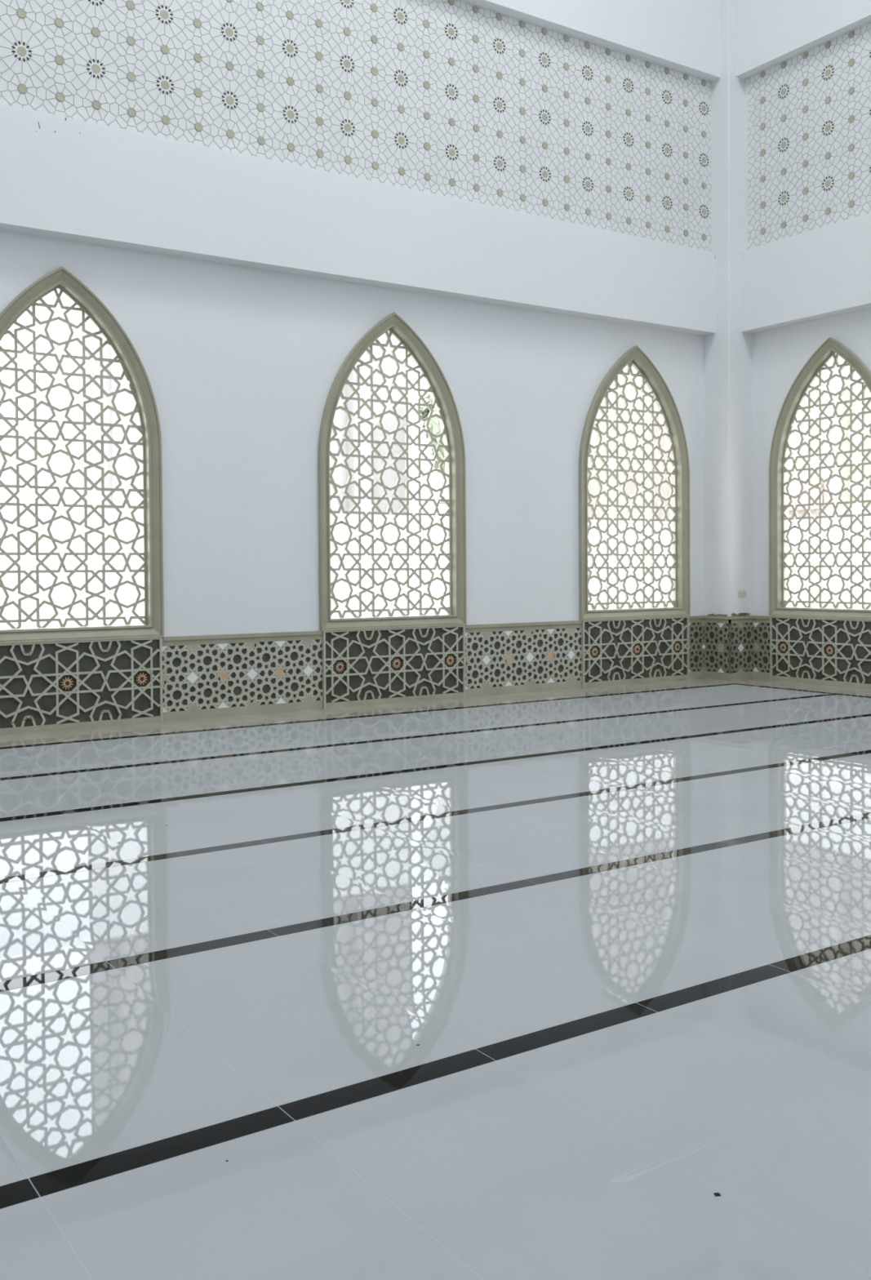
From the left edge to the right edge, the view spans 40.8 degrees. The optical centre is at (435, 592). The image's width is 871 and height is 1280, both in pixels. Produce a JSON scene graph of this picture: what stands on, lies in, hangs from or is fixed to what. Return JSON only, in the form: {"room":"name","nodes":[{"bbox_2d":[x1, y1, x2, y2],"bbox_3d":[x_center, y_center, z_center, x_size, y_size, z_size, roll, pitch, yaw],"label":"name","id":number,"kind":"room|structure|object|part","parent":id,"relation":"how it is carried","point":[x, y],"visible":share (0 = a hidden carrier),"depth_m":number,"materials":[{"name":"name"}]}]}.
{"room":"mosque","nodes":[
{"label":"mosque","id":0,"kind":"room"},
{"bbox_2d":[0,230,703,636],"bbox_3d":[-3.782,-1.206,11.512,19.000,5.100,0.220,-1,1,-34],"label":"wall","id":1,"kind":"structure","parent":0,"point":[242,364],"depth_m":12.92,"materials":[{"name":"white paint"}]},
{"bbox_2d":[0,637,163,735],"bbox_3d":[-3.617,0.910,11.489,1.934,0.868,0.054,-1,1,-34],"label":"carved panel","id":2,"kind":"object","parent":1,"relation":"attached to","point":[57,686],"visible":1,"depth_m":11.54,"materials":[{"name":"black"}]},
{"bbox_3d":[-3.614,1.312,11.496,1.886,0.065,0.054,-1,1,-34],"label":"skirting","id":3,"kind":"part","parent":2,"relation":"part of","materials":[{"name":"beige stone"}]},
{"bbox_2d":[0,266,164,644],"bbox_3d":[-3.674,-1.351,11.505,1.980,3.655,0.210,-1,1,-34],"label":"window","id":4,"kind":"structure","parent":1,"relation":"in","point":[83,572],"depth_m":11.64,"materials":[{"name":"green paint"}]},
{"bbox_3d":[-3.724,-0.248,11.614,1.734,1.200,0.001,-1,1,-34],"label":"frosted pane","id":5,"kind":"part","parent":4,"relation":"part of","materials":[{"name":"white glass"}]},
{"bbox_2d":[162,631,323,721],"bbox_3d":[-2.041,0.875,12.557,1.875,0.874,0.038,-1,1,-34],"label":"lattice panel","id":6,"kind":"object","parent":1,"relation":"attached to","point":[220,675],"visible":1,"depth_m":12.53,"materials":[{"name":"green paint"}]},
{"bbox_3d":[-2.043,0.486,12.549,1.875,0.096,0.038,-1,1,-34],"label":"cap rail","id":7,"kind":"part","parent":6,"relation":"part of","materials":[{"name":"green paint"}]},
{"bbox_3d":[-2.042,1.263,12.571,1.875,0.097,0.024,-1,1,-34],"label":"skirting","id":8,"kind":"part","parent":6,"relation":"part of","materials":[{"name":"beige stone"}]},
{"bbox_2d":[0,103,715,335],"bbox_3d":[-3.648,-4.008,11.407,19.200,1.105,0.433,-1,1,-34],"label":"beam","id":9,"kind":"structure","parent":1,"relation":"attached to","point":[61,177],"depth_m":12.78,"materials":[{"name":"white paint"}]},
{"bbox_2d":[0,0,711,251],"bbox_3d":[-3.888,-5.735,11.106,18.524,2.405,0.110,-1,1,-34],"label":"frieze","id":10,"kind":"object","parent":9,"relation":"on","point":[455,99],"visible":1,"depth_m":13.36,"materials":[{"name":"grey tile"}]},
{"bbox_2d":[317,311,466,631],"bbox_3d":[-0.512,-1.415,13.629,1.980,3.655,0.210,-1,1,-34],"label":"window","id":11,"kind":"structure","parent":1,"relation":"in","point":[396,570],"depth_m":13.69,"materials":[{"name":"green paint"}]},
{"bbox_3d":[-0.563,-0.312,13.738,1.734,1.200,0.001,-1,1,-34],"label":"frosted pane","id":12,"kind":"part","parent":11,"relation":"part of","materials":[{"name":"white glass"}]},
{"bbox_2d":[321,625,465,709],"bbox_3d":[-0.456,0.846,13.613,1.934,0.868,0.054,-1,1,-34],"label":"carved panel","id":13,"kind":"object","parent":1,"relation":"attached to","point":[364,667],"visible":1,"depth_m":13.57,"materials":[{"name":"black"}]},
{"bbox_3d":[-0.453,1.247,13.621,1.886,0.065,0.054,-1,1,-34],"label":"skirting","id":14,"kind":"part","parent":13,"relation":"part of","materials":[{"name":"beige stone"}]},
{"bbox_2d":[465,620,582,697],"bbox_3d":[1.121,0.810,14.681,1.875,0.874,0.038,-1,1,-34],"label":"lattice panel","id":15,"kind":"object","parent":1,"relation":"attached to","point":[508,658],"visible":1,"depth_m":14.66,"materials":[{"name":"green paint"}]},
{"bbox_3d":[1.119,1.199,14.695,1.875,0.097,0.024,-1,1,-34],"label":"skirting","id":16,"kind":"part","parent":15,"relation":"part of","materials":[{"name":"beige stone"}]},
{"bbox_3d":[1.118,0.421,14.673,1.875,0.096,0.038,-1,1,-34],"label":"cap rail","id":17,"kind":"part","parent":15,"relation":"part of","materials":[{"name":"green paint"}]},
{"bbox_2d":[578,345,690,621],"bbox_3d":[2.649,-1.480,15.753,1.980,3.655,0.210,-1,1,-34],"label":"window","id":18,"kind":"structure","parent":1,"relation":"in","point":[636,568],"depth_m":15.83,"materials":[{"name":"green paint"}]},
{"bbox_3d":[2.598,-0.377,15.862,1.734,1.200,0.001,-1,1,-34],"label":"frosted pane","id":19,"kind":"part","parent":18,"relation":"part of","materials":[{"name":"white glass"}]},
{"bbox_2d":[581,617,688,688],"bbox_3d":[2.705,0.781,15.737,1.934,0.868,0.054,-1,1,-34],"label":"carved panel","id":20,"kind":"object","parent":1,"relation":"attached to","point":[651,650],"visible":1,"depth_m":15.70,"materials":[{"name":"black"}]},
{"bbox_3d":[2.708,1.183,15.745,1.886,0.065,0.054,-1,1,-34],"label":"skirting","id":21,"kind":"part","parent":20,"relation":"part of","materials":[{"name":"beige stone"}]},
{"bbox_2d":[0,677,870,1279],"bbox_3d":[1.598,1.592,3.591,19.400,0.251,19.400,-1,1,-34],"label":"floor","id":22,"kind":"structure","parent":0,"point":[621,934],"depth_m":4.33,"materials":[{"name":"tile"}]},
{"bbox_2d":[713,1192,720,1196],"bbox_3d":[0.696,1.485,2.892,0.018,0.005,0.015,-1,1,-8],"label":"debris speck","id":23,"kind":"object","parent":22,"relation":"on","point":[716,1194],"visible":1,"depth_m":2.89,"materials":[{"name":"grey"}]},
{"bbox_2d":[702,0,753,616],"bbox_3d":[4.085,-5.309,16.378,0.576,13.000,0.576,-1,1,-34],"label":"column","id":24,"kind":"structure","parent":22,"relation":"on","point":[727,353],"depth_m":16.14,"materials":[{"name":"white paint"}]},
{"bbox_2d":[737,590,746,596],"bbox_3d":[4.252,0.009,16.219,0.155,0.085,0.011,-1,1,-34],"label":"electrical outlet","id":25,"kind":"object","parent":24,"relation":"attached to","point":[740,593],"visible":1,"depth_m":16.21,"materials":[{"name":"beige plastic"}]},
{"bbox_2d":[688,615,769,679],"bbox_3d":[4.072,0.759,16.243,1.159,0.874,0.381,0,1,11],"label":"lattice panel","id":26,"kind":"object","parent":22,"relation":"on","point":[721,647],"visible":1,"depth_m":16.26,"materials":[{"name":"green paint"}]},
{"bbox_2d":[707,613,727,616],"bbox_3d":[3.916,0.306,16.255,0.024,0.032,0.336,-1,1,-34],"label":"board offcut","id":27,"kind":"object","parent":26,"relation":"on","point":[711,615],"visible":1,"depth_m":16.23,"materials":[{"name":"grey wood"}]},
{"bbox_3d":[4.076,1.147,16.256,1.159,0.097,0.371,0,1,11],"label":"skirting","id":28,"kind":"part","parent":26,"relation":"part of","materials":[{"name":"beige stone"}]},
{"bbox_3d":[4.070,0.370,16.235,1.159,0.096,0.381,0,1,11],"label":"cap rail","id":29,"kind":"part","parent":26,"relation":"part of","materials":[{"name":"green paint"}]},
{"bbox_2d":[731,613,750,616],"bbox_3d":[4.223,0.300,16.191,0.346,0.044,0.024,-1,1,-34],"label":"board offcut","id":30,"kind":"object","parent":26,"relation":"on","point":[732,614],"visible":1,"depth_m":16.18,"materials":[{"name":"grey wood"}]},
{"bbox_2d":[752,307,870,616],"bbox_3d":[9.555,-1.245,8.897,0.220,5.100,19.000,-1,1,-34],"label":"wall","id":31,"kind":"structure","parent":0,"point":[780,354],"depth_m":16.02,"materials":[{"name":"white paint"}]},
{"bbox_2d":[741,213,870,333],"bbox_3d":[9.495,-4.043,8.674,0.432,1.105,18.768,-1,1,-34],"label":"beam","id":32,"kind":"structure","parent":31,"relation":"attached to","point":[823,272],"depth_m":15.22,"materials":[{"name":"white paint"}]},
{"bbox_2d":[744,22,870,249],"bbox_3d":[7.521,-5.820,11.390,0.110,2.405,11.524,-1,1,-34],"label":"frieze","id":33,"kind":"object","parent":32,"relation":"on","point":[807,115],"visible":1,"depth_m":15.24,"materials":[{"name":"white tile"}]},
{"bbox_2d":[768,337,870,620],"bbox_3d":[5.194,-1.487,15.262,0.210,3.655,1.980,-1,1,-34],"label":"window","id":34,"kind":"structure","parent":31,"relation":"in","point":[820,566],"depth_m":15.49,"materials":[{"name":"green paint"}]},
{"bbox_3d":[5.289,-0.385,15.342,0.001,1.200,1.734,-1,1,-34],"label":"frosted pane","id":35,"kind":"part","parent":34,"relation":"part of","materials":[{"name":"white glass"}]},
{"bbox_2d":[769,617,870,689],"bbox_3d":[5.149,0.774,15.266,0.054,0.868,1.934,-1,1,-34],"label":"carved panel","id":36,"kind":"object","parent":31,"relation":"attached to","point":[820,651],"visible":1,"depth_m":15.37,"materials":[{"name":"black"}]},
{"bbox_3d":[5.151,1.175,15.274,0.054,0.065,1.886,-1,1,-34],"label":"skirting","id":37,"kind":"part","parent":36,"relation":"part of","materials":[{"name":"beige stone"}]},
{"label":"outside","id":38,"kind":"structure","parent":0,"visible":0},
{"bbox_3d":[4.184,1.559,16.778,140.000,0.250,160.000,-1,1,-34],"label":"ground","id":39,"kind":"structure","parent":38,"visible":0},
{"bbox_2d":[80,314,408,515],"bbox_3d":[-6.097,-4.542,29.023,8.400,11.600,8.650,-1,1,-34],"label":"building","id":40,"kind":"structure","parent":39,"relation":"on","point":[125,466],"depth_m":26.76,"materials":[{"name":"beige paint"}]},
{"bbox_2d":[413,394,445,516],"bbox_3d":[1.382,-2.432,27.656,3.636,7.331,3.739,-1,1,-34],"label":"tree","id":41,"kind":"object","parent":39,"relation":"on","point":[434,424],"visible":0.02,"depth_m":27.39,"materials":[{"name":"green plant"}]},
{"bbox_2d":[587,365,670,521],"bbox_3d":[7.517,-5.284,36.356,13.000,12.600,7.650,-1,1,-34],"label":"building","id":42,"kind":"structure","parent":39,"relation":"on","point":[593,486],"depth_m":30.36,"materials":[{"name":"beige paint"}]},
{"bbox_2d":[788,355,870,519],"bbox_3d":[13.722,-5.183,29.231,10.650,12.600,6.800,-1,1,-34],"label":"sky","id":43,"kind":"structure","parent":39,"relation":"on","point":[836,384],"depth_m":26.71,"materials":[{"name":"white"}]},
{"bbox_3d":[1.506,-11.680,3.325,19.400,0.300,19.400,-1,1,-34],"label":"ceiling","id":44,"kind":"structure","parent":0,"visible":0},
{"bbox_2d":[458,0,720,81],"bbox_3d":[-3.657,-9.288,11.260,19.200,4.730,0.530,-1,1,-34],"label":"beam","id":45,"kind":"structure","parent":44,"relation":"attached to","point":[683,36],"depth_m":15.25,"materials":[{"name":"white paint"}]},
{"bbox_2d":[736,0,870,79],"bbox_3d":[9.446,-9.323,8.500,0.530,4.730,18.670,-1,1,-34],"label":"beam","id":46,"kind":"structure","parent":44,"relation":"attached to","point":[770,33],"depth_m":15.34,"materials":[{"name":"white paint"}]}
]}

